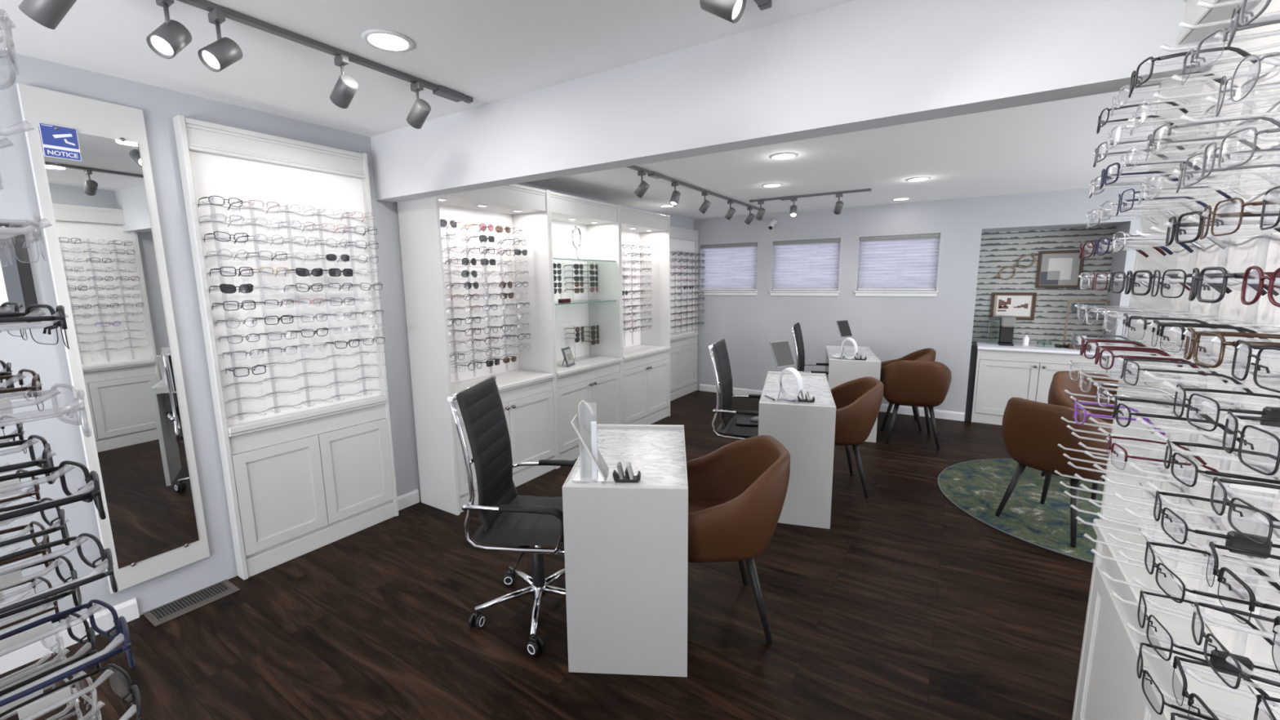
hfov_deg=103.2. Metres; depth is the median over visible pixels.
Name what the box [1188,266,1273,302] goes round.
eyeglasses
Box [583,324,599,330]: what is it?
sunglasses
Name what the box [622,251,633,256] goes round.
eyeglasses
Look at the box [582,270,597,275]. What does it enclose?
sunglasses
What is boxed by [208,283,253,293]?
sunglasses
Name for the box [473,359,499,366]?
sunglasses
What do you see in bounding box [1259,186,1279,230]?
eyeglasses
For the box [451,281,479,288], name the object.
sunglasses
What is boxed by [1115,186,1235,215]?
eyeglasses
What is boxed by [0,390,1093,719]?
floor
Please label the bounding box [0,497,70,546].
eyeglasses
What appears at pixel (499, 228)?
sunglasses
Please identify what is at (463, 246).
eyeglasses
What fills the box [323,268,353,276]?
sunglasses
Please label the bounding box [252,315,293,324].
eyeglasses
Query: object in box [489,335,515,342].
eyeglasses
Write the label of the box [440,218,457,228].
sunglasses
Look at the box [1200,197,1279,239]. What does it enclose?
eyeglasses
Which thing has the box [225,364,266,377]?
eyeglasses
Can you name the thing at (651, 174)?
track
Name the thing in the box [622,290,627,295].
sunglasses
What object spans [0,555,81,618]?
eyeglasses
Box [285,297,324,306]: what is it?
eyeglasses
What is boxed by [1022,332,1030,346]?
soap bottle
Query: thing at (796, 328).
office chair
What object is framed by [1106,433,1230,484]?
eyeglasses
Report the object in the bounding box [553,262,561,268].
sunglasses
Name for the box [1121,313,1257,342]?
eyeglasses
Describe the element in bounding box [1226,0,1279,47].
eyeglasses
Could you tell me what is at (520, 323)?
eyeglasses
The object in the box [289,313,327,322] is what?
eyeglasses
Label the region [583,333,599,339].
sunglasses
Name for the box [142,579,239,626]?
floor vent
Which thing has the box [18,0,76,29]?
track spotlight
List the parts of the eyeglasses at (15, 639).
frame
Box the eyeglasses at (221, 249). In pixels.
[206,248,248,260]
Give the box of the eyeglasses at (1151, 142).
[1145,115,1279,161]
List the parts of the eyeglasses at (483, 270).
frame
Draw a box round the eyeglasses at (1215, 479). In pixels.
[1210,476,1279,545]
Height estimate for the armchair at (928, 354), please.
0.820 m
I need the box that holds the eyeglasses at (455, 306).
[446,306,459,312]
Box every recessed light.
[361,29,414,52]
[659,204,672,207]
[761,182,782,187]
[769,152,797,159]
[891,197,911,200]
[906,177,930,182]
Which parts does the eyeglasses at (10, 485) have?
frame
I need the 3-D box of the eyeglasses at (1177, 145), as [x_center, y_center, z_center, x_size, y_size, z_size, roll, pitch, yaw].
[1.283,-0.541,1.314,0.157,0.046,0.148,5,10,32]
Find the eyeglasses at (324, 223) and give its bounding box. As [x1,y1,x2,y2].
[311,222,347,234]
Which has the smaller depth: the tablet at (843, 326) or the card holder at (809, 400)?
the card holder at (809, 400)
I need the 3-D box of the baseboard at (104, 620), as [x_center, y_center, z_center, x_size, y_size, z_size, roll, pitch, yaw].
[-3.252,1.393,1.033,0.014,0.095,3.275,5,10,32]
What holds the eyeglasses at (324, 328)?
attached to the display cabinet at (305, 442)
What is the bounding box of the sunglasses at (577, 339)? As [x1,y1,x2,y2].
[564,336,584,342]
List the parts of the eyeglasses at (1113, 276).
frame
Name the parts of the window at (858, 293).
sill, frame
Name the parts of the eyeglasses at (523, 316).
frame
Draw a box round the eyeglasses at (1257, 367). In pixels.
[1231,339,1279,392]
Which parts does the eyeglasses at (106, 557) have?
frame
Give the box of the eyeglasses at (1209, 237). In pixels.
[1111,231,1226,253]
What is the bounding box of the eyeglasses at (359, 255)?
[350,254,377,263]
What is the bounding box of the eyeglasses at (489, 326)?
[473,326,498,333]
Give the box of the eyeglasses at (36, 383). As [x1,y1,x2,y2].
[0,368,44,411]
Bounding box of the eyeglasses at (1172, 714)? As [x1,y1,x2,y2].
[1170,712,1201,719]
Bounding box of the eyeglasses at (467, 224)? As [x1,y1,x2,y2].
[446,221,475,230]
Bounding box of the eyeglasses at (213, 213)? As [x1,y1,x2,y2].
[199,213,244,226]
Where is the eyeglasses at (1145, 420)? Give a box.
[1073,399,1165,435]
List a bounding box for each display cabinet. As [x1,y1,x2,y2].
[172,115,398,579]
[396,183,558,515]
[548,190,622,467]
[619,204,670,424]
[670,226,697,400]
[1071,0,1279,719]
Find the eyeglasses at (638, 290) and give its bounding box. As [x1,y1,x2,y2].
[627,289,644,294]
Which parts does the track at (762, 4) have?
rail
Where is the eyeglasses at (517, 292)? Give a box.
[513,292,528,297]
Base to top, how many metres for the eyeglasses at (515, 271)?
0.044 m
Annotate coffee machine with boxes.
[986,315,1016,346]
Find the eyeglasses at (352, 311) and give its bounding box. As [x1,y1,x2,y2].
[321,311,356,320]
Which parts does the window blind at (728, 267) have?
rail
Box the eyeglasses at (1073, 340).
[1071,331,1147,350]
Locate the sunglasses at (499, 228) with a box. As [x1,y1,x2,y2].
[483,225,511,233]
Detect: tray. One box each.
[831,353,844,358]
[1067,343,1091,350]
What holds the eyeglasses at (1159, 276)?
attached to the display cabinet at (1108, 687)
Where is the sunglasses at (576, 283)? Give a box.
[564,281,583,287]
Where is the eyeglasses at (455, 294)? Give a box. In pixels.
[445,293,461,301]
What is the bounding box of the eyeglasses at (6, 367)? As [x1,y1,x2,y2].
[0,360,17,395]
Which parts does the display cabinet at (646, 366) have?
panel, door, header panel, rail, panel, door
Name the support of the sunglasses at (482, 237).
on the display cabinet at (527, 393)
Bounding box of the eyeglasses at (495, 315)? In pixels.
[471,315,498,321]
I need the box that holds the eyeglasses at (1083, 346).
[1080,336,1174,364]
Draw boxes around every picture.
[564,348,573,364]
[990,292,1036,319]
[1035,249,1084,288]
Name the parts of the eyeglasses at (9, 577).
frame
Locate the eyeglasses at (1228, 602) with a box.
[1144,541,1279,615]
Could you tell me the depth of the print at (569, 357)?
4.48 m
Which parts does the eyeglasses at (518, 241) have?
frame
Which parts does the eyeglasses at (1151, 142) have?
frame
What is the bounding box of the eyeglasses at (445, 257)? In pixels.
[444,257,457,264]
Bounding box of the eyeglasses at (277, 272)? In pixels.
[248,266,289,276]
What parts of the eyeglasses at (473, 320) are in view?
frame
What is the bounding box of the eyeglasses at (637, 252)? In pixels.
[625,252,643,257]
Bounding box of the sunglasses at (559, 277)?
[553,275,561,281]
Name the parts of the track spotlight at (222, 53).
stem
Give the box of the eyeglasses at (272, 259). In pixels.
[245,250,287,260]
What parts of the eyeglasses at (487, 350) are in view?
frame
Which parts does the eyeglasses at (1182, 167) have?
frame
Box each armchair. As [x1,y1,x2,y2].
[686,435,790,643]
[830,376,884,497]
[880,347,936,431]
[880,360,951,448]
[995,397,1112,547]
[1040,370,1118,502]
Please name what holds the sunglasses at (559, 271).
on the display cabinet at (591, 388)
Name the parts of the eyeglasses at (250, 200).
frame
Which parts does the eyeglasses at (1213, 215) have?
frame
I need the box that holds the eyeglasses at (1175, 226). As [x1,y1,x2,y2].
[1164,210,1279,246]
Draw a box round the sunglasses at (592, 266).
[589,263,597,269]
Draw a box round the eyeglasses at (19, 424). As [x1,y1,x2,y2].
[0,415,26,453]
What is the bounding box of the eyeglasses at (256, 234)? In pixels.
[244,234,284,244]
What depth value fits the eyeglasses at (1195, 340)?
0.69 m
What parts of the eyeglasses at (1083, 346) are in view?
frame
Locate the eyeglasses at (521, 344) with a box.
[506,343,530,351]
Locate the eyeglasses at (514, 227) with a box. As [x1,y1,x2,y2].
[501,226,525,235]
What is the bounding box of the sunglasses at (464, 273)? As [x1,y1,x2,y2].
[448,270,477,277]
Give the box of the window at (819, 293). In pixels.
[768,254,839,296]
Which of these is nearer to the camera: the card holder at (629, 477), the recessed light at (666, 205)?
the card holder at (629, 477)
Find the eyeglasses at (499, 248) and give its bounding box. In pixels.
[484,248,511,255]
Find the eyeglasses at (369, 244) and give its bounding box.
[344,240,378,248]
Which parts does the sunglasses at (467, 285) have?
frame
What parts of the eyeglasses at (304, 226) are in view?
frame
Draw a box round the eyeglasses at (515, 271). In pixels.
[503,271,528,276]
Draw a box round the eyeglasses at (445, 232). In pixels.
[441,231,455,239]
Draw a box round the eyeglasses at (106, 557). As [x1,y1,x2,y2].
[0,533,118,613]
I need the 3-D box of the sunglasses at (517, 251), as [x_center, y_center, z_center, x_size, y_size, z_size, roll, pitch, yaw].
[-0.985,-0.843,3.986,0.157,0.046,0.151,5,10,32]
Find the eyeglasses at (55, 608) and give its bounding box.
[0,575,61,630]
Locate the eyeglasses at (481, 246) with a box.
[467,246,494,254]
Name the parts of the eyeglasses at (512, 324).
frame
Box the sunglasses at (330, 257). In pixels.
[315,253,351,262]
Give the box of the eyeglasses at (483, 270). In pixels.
[469,270,496,276]
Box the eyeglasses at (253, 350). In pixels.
[222,349,264,359]
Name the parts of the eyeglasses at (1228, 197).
frame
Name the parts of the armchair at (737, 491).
leg, leg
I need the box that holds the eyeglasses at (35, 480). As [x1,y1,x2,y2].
[0,469,40,503]
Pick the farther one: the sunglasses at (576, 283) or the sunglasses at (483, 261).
the sunglasses at (576, 283)
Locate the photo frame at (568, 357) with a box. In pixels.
[561,346,575,367]
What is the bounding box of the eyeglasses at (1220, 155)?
[1200,126,1279,179]
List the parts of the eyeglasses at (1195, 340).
frame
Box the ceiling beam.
[370,0,1218,202]
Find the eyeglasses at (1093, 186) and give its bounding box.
[1088,173,1177,198]
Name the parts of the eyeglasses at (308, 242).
frame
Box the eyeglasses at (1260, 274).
[1240,266,1279,306]
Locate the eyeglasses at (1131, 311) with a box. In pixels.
[1083,304,1178,328]
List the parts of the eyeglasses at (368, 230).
frame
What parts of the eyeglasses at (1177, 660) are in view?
frame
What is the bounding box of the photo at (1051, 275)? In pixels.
[1046,271,1060,279]
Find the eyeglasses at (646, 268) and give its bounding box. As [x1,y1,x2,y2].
[634,267,651,271]
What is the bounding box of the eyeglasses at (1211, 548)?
[1205,541,1279,623]
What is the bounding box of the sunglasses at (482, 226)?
[466,222,493,231]
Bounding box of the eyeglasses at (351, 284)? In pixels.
[317,283,352,291]
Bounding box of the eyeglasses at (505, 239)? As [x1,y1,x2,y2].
[485,236,511,244]
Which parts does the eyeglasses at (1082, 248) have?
frame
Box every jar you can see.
[1089,336,1105,351]
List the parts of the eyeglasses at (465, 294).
frame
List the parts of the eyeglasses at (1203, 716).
frame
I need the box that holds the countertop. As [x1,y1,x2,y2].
[976,341,1111,355]
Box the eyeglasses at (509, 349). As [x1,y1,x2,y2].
[490,345,515,352]
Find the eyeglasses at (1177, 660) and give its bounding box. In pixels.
[1172,655,1250,719]
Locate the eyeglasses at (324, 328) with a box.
[290,327,328,337]
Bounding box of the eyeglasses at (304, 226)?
[277,220,315,231]
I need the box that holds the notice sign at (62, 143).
[38,122,81,160]
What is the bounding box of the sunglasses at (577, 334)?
[564,331,583,337]
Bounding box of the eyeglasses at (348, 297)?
[319,297,355,306]
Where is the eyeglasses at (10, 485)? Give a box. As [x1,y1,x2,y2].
[0,460,106,521]
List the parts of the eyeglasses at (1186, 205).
frame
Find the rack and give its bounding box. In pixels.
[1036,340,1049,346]
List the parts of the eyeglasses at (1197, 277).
frame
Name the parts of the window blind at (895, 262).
rail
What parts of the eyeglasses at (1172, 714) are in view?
frame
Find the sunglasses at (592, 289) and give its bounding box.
[589,287,598,292]
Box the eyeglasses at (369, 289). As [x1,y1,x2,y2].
[348,282,382,290]
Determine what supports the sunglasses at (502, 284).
on the display cabinet at (527, 393)
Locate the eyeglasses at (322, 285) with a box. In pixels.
[284,283,323,292]
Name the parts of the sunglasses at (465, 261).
frame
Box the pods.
[1054,344,1068,347]
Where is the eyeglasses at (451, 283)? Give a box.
[444,282,460,288]
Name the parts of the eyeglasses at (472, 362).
frame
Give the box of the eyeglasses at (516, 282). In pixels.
[512,281,528,287]
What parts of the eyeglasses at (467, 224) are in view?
frame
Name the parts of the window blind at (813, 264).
rail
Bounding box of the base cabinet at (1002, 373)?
[970,341,1111,425]
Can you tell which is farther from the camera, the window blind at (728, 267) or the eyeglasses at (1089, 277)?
the window blind at (728, 267)
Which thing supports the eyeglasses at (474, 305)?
attached to the display cabinet at (527, 393)
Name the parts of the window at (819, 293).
sill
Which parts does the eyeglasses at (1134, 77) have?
frame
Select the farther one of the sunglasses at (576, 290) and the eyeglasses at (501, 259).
the sunglasses at (576, 290)
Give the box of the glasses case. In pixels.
[557,298,571,302]
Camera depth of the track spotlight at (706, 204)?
4.68 m
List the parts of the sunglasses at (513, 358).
frame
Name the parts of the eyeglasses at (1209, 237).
frame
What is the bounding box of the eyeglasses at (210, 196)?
[198,195,243,209]
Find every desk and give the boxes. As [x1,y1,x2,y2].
[562,424,688,676]
[758,371,835,528]
[825,345,880,442]
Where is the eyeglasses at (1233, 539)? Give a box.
[1153,490,1279,559]
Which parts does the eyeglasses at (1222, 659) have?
frame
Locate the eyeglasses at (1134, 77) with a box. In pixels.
[1128,46,1257,97]
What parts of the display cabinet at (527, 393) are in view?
panel, door, header panel, rail, door, panel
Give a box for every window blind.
[701,242,757,290]
[772,238,840,290]
[857,233,939,290]
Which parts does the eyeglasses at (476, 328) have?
frame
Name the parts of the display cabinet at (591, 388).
panel, door, header panel, rail, panel, door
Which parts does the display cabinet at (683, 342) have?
door, rail, header panel, door, panel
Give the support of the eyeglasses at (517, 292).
attached to the display cabinet at (527, 393)
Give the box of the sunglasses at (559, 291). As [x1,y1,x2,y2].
[554,288,561,293]
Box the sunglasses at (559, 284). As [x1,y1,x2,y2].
[553,282,561,287]
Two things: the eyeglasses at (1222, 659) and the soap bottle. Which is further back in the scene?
the soap bottle
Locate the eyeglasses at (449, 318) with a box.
[447,318,462,326]
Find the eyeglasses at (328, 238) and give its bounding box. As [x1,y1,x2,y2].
[315,238,349,248]
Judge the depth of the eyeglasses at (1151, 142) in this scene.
0.89 m
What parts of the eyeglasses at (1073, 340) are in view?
frame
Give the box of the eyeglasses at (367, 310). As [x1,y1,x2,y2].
[349,310,383,318]
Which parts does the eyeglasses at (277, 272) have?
frame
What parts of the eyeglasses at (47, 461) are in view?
frame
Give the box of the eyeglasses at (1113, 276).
[1106,271,1221,293]
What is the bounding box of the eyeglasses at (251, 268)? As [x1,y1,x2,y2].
[209,266,253,276]
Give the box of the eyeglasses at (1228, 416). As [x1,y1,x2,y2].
[1222,410,1279,475]
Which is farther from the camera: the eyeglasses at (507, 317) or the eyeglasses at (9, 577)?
the eyeglasses at (507, 317)
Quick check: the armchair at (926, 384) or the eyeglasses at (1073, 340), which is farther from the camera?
the armchair at (926, 384)
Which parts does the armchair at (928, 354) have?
leg, leg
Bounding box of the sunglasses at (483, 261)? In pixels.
[468,258,496,265]
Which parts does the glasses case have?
case lid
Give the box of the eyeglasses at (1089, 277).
[1079,272,1164,289]
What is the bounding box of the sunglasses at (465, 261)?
[448,257,476,265]
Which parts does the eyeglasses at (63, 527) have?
frame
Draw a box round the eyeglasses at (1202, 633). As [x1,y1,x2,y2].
[1191,601,1279,688]
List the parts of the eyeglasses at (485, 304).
frame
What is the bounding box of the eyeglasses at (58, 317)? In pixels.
[0,304,70,349]
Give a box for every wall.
[0,49,693,635]
[693,184,1145,421]
[971,226,1116,345]
[982,222,1126,346]
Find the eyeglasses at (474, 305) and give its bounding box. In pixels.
[452,305,479,311]
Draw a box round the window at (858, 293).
[853,233,940,296]
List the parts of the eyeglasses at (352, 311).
frame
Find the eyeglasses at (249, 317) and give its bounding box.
[216,316,257,328]
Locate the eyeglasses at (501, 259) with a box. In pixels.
[488,258,511,266]
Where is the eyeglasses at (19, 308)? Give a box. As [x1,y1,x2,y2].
[0,302,27,340]
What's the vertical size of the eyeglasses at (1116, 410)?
0.044 m
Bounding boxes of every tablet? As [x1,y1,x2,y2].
[769,339,795,368]
[835,320,852,337]
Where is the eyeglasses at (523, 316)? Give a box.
[505,312,529,319]
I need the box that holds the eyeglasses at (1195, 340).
[1183,326,1279,368]
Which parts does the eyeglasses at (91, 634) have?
frame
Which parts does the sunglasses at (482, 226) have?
frame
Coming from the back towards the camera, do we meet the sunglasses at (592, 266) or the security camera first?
the security camera
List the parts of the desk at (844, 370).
panel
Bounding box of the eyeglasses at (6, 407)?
[0,383,87,437]
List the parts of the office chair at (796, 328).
rail, backrest, armrest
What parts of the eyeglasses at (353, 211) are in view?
frame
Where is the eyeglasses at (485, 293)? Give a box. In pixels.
[471,293,497,299]
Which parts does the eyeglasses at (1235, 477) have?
frame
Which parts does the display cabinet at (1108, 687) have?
door, panel, door, rail, header panel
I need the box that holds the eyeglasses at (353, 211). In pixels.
[341,211,375,222]
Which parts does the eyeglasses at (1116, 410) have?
frame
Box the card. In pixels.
[777,382,782,400]
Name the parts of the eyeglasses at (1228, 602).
frame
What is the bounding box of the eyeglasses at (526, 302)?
[505,302,528,308]
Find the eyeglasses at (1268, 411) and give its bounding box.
[1173,383,1279,431]
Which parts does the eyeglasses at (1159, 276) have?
frame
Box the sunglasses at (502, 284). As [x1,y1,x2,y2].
[487,281,512,288]
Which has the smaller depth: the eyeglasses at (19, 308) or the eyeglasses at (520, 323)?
the eyeglasses at (19, 308)
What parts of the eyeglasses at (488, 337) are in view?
frame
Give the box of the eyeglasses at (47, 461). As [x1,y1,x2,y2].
[0,435,56,484]
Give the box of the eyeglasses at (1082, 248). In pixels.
[1078,241,1166,258]
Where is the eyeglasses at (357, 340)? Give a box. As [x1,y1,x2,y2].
[324,338,359,348]
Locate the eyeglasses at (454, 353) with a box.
[449,353,464,361]
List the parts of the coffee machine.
water tank, tank lid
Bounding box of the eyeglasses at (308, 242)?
[281,236,319,247]
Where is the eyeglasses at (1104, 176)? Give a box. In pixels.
[1099,160,1205,189]
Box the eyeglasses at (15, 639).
[0,599,134,706]
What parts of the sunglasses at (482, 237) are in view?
frame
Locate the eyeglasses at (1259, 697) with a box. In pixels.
[1253,694,1279,719]
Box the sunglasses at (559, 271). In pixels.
[553,269,561,275]
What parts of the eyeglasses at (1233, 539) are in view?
frame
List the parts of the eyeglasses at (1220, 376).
frame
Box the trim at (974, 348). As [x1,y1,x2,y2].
[964,345,977,421]
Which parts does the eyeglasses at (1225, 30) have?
frame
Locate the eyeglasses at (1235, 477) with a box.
[1164,439,1279,494]
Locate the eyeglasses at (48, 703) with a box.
[0,663,142,719]
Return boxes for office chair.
[447,375,576,655]
[708,338,761,439]
[791,321,828,380]
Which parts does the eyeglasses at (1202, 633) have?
frame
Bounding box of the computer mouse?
[750,416,758,422]
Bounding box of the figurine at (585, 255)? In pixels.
[582,246,588,259]
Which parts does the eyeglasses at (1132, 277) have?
frame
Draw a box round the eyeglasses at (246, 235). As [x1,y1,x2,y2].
[204,231,248,244]
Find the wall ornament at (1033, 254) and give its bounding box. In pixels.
[995,253,1035,279]
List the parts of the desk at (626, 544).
panel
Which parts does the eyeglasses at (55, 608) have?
frame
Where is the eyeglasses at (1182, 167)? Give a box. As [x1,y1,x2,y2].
[1175,147,1279,193]
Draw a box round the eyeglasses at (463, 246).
[448,245,475,253]
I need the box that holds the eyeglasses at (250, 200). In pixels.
[239,200,280,213]
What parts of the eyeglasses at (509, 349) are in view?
frame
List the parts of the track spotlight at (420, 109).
stem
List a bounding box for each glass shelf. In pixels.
[552,258,610,262]
[554,299,606,304]
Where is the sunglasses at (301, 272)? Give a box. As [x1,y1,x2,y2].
[284,267,323,276]
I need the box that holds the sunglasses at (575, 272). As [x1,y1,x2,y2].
[564,269,582,275]
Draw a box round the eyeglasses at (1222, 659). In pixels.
[1137,590,1279,679]
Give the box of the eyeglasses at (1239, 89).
[1215,53,1279,116]
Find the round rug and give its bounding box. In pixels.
[937,458,1104,563]
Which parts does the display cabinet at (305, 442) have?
panel, header panel, door, rail, door, panel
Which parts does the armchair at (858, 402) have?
leg, leg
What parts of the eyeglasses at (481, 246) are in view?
frame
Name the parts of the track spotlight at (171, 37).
stem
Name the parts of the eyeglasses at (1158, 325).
frame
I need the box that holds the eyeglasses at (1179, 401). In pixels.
[1095,381,1203,419]
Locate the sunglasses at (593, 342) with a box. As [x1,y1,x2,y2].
[581,338,599,344]
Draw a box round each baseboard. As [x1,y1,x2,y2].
[0,598,139,674]
[397,488,419,511]
[699,383,964,421]
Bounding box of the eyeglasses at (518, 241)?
[501,237,525,245]
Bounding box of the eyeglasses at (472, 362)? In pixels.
[455,361,482,370]
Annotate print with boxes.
[566,353,572,360]
[1040,271,1058,284]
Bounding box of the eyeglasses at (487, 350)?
[474,347,500,355]
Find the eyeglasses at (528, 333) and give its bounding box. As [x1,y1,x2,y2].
[506,333,530,339]
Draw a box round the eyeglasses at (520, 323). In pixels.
[504,323,528,329]
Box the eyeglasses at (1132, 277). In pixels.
[1124,270,1267,295]
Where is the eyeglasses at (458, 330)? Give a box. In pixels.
[448,329,461,337]
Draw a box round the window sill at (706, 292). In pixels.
[697,290,757,295]
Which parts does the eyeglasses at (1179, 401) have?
frame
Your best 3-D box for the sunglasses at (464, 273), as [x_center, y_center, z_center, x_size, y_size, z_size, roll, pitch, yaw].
[-1.252,-0.607,3.583,0.156,0.050,0.158,4,10,29]
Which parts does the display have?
post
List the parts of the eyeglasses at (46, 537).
frame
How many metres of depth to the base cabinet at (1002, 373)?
5.26 m
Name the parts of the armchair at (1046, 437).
leg, leg, seat, leg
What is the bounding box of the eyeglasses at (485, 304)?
[471,304,497,311]
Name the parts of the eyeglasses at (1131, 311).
frame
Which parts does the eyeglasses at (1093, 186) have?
frame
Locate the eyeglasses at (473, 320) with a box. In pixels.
[453,316,480,324]
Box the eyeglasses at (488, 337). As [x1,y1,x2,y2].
[471,337,498,344]
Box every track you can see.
[177,0,473,103]
[625,165,759,210]
[749,188,871,202]
[754,0,771,10]
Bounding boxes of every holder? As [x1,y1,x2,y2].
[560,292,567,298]
[612,462,640,482]
[797,390,814,402]
[854,352,866,359]
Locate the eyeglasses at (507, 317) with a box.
[488,314,513,320]
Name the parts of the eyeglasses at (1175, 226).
frame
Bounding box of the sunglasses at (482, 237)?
[466,235,494,243]
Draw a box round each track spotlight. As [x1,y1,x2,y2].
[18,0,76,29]
[146,0,191,58]
[197,8,242,71]
[329,53,358,108]
[406,81,431,128]
[634,170,649,198]
[669,182,680,206]
[698,191,711,213]
[699,0,746,23]
[724,200,735,220]
[744,206,755,224]
[755,200,765,220]
[789,197,797,217]
[833,193,843,214]
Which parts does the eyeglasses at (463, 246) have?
frame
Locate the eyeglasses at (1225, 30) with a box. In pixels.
[1181,19,1279,85]
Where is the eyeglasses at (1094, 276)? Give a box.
[1090,272,1190,290]
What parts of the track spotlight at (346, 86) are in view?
stem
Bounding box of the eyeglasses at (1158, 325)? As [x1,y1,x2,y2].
[1151,320,1275,352]
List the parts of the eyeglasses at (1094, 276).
frame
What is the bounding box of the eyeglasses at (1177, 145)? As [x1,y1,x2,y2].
[1093,137,1185,167]
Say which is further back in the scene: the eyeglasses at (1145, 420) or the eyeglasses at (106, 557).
the eyeglasses at (1145, 420)
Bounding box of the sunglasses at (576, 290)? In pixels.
[564,288,583,293]
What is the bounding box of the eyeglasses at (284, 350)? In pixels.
[257,345,297,355]
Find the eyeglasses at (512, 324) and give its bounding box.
[488,324,514,332]
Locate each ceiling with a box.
[0,0,856,137]
[523,84,1159,219]
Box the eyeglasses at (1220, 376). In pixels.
[1120,355,1253,392]
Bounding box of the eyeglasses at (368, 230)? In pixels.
[342,226,377,235]
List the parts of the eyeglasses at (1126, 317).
frame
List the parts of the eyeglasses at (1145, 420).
frame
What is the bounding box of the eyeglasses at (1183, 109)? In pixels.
[1096,100,1188,133]
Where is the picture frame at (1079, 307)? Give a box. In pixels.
[1062,300,1110,344]
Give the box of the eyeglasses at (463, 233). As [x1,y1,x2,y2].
[448,233,475,241]
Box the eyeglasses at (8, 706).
[0,680,97,719]
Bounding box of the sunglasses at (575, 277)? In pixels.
[564,275,583,280]
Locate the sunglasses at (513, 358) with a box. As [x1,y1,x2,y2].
[492,355,516,363]
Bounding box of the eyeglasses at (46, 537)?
[0,520,53,568]
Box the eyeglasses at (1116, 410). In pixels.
[1111,395,1239,442]
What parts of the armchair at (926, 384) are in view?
leg, leg, seat, leg, leg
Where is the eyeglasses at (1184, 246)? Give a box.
[1092,236,1194,256]
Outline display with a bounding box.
[570,413,608,479]
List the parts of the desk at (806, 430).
panel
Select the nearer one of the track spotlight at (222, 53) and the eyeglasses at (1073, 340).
the eyeglasses at (1073, 340)
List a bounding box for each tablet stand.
[778,367,803,399]
[841,337,857,359]
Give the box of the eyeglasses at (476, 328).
[453,328,480,335]
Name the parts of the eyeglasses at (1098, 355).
frame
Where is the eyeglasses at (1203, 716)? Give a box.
[1136,642,1278,719]
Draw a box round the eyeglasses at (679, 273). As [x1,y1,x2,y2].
[670,271,682,275]
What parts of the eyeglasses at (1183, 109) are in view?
frame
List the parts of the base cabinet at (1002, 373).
door, rail, door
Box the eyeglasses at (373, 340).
[352,337,385,345]
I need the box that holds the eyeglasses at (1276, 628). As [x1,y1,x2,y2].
[1271,615,1279,675]
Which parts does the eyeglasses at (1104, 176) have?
frame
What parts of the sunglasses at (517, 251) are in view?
frame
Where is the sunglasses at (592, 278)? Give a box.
[585,275,597,280]
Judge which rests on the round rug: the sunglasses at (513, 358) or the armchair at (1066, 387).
the armchair at (1066, 387)
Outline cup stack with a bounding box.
[1075,335,1087,345]
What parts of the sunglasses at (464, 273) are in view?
frame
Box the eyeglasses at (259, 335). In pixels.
[219,333,260,343]
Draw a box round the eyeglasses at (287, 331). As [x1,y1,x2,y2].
[259,330,297,340]
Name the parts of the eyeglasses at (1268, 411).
frame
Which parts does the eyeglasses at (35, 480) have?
frame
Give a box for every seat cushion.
[688,499,729,512]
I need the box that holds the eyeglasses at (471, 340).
[453,339,480,347]
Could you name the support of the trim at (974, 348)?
attached to the wall at (892, 327)
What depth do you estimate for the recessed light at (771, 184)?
4.43 m
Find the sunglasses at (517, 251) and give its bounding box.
[502,248,527,256]
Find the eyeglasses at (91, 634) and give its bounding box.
[0,612,101,696]
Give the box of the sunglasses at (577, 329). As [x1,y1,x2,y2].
[564,326,583,332]
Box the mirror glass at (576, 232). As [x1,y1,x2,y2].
[573,226,580,247]
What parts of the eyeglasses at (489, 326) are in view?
frame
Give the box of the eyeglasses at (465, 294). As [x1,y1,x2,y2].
[451,293,479,300]
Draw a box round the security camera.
[768,217,777,229]
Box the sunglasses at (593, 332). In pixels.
[581,329,599,335]
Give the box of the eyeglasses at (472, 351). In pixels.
[456,351,482,359]
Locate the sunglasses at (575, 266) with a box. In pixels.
[563,263,582,269]
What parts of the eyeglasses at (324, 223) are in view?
frame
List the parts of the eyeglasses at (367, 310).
frame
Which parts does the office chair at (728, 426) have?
backrest, rail, armrest, seat, armrest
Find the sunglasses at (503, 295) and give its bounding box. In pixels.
[488,292,513,298]
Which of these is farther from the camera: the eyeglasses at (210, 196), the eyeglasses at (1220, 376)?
the eyeglasses at (210, 196)
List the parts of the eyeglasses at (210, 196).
frame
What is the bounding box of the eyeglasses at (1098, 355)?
[1094,345,1206,377]
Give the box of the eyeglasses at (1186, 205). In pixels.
[1097,199,1195,223]
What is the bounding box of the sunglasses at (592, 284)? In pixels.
[590,281,598,286]
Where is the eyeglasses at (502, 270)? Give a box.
[488,270,512,277]
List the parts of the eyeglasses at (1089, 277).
frame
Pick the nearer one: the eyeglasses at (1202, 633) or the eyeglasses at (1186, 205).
the eyeglasses at (1202, 633)
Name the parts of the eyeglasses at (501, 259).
frame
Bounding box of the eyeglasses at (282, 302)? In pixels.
[256,299,293,308]
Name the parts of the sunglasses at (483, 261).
frame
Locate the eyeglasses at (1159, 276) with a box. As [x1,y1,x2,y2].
[1151,269,1279,297]
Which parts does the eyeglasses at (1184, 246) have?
frame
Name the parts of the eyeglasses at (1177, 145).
frame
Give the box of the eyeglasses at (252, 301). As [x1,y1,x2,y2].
[212,300,256,311]
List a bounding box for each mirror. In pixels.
[16,83,209,594]
[571,226,582,259]
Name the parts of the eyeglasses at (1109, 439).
frame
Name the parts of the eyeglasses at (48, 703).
frame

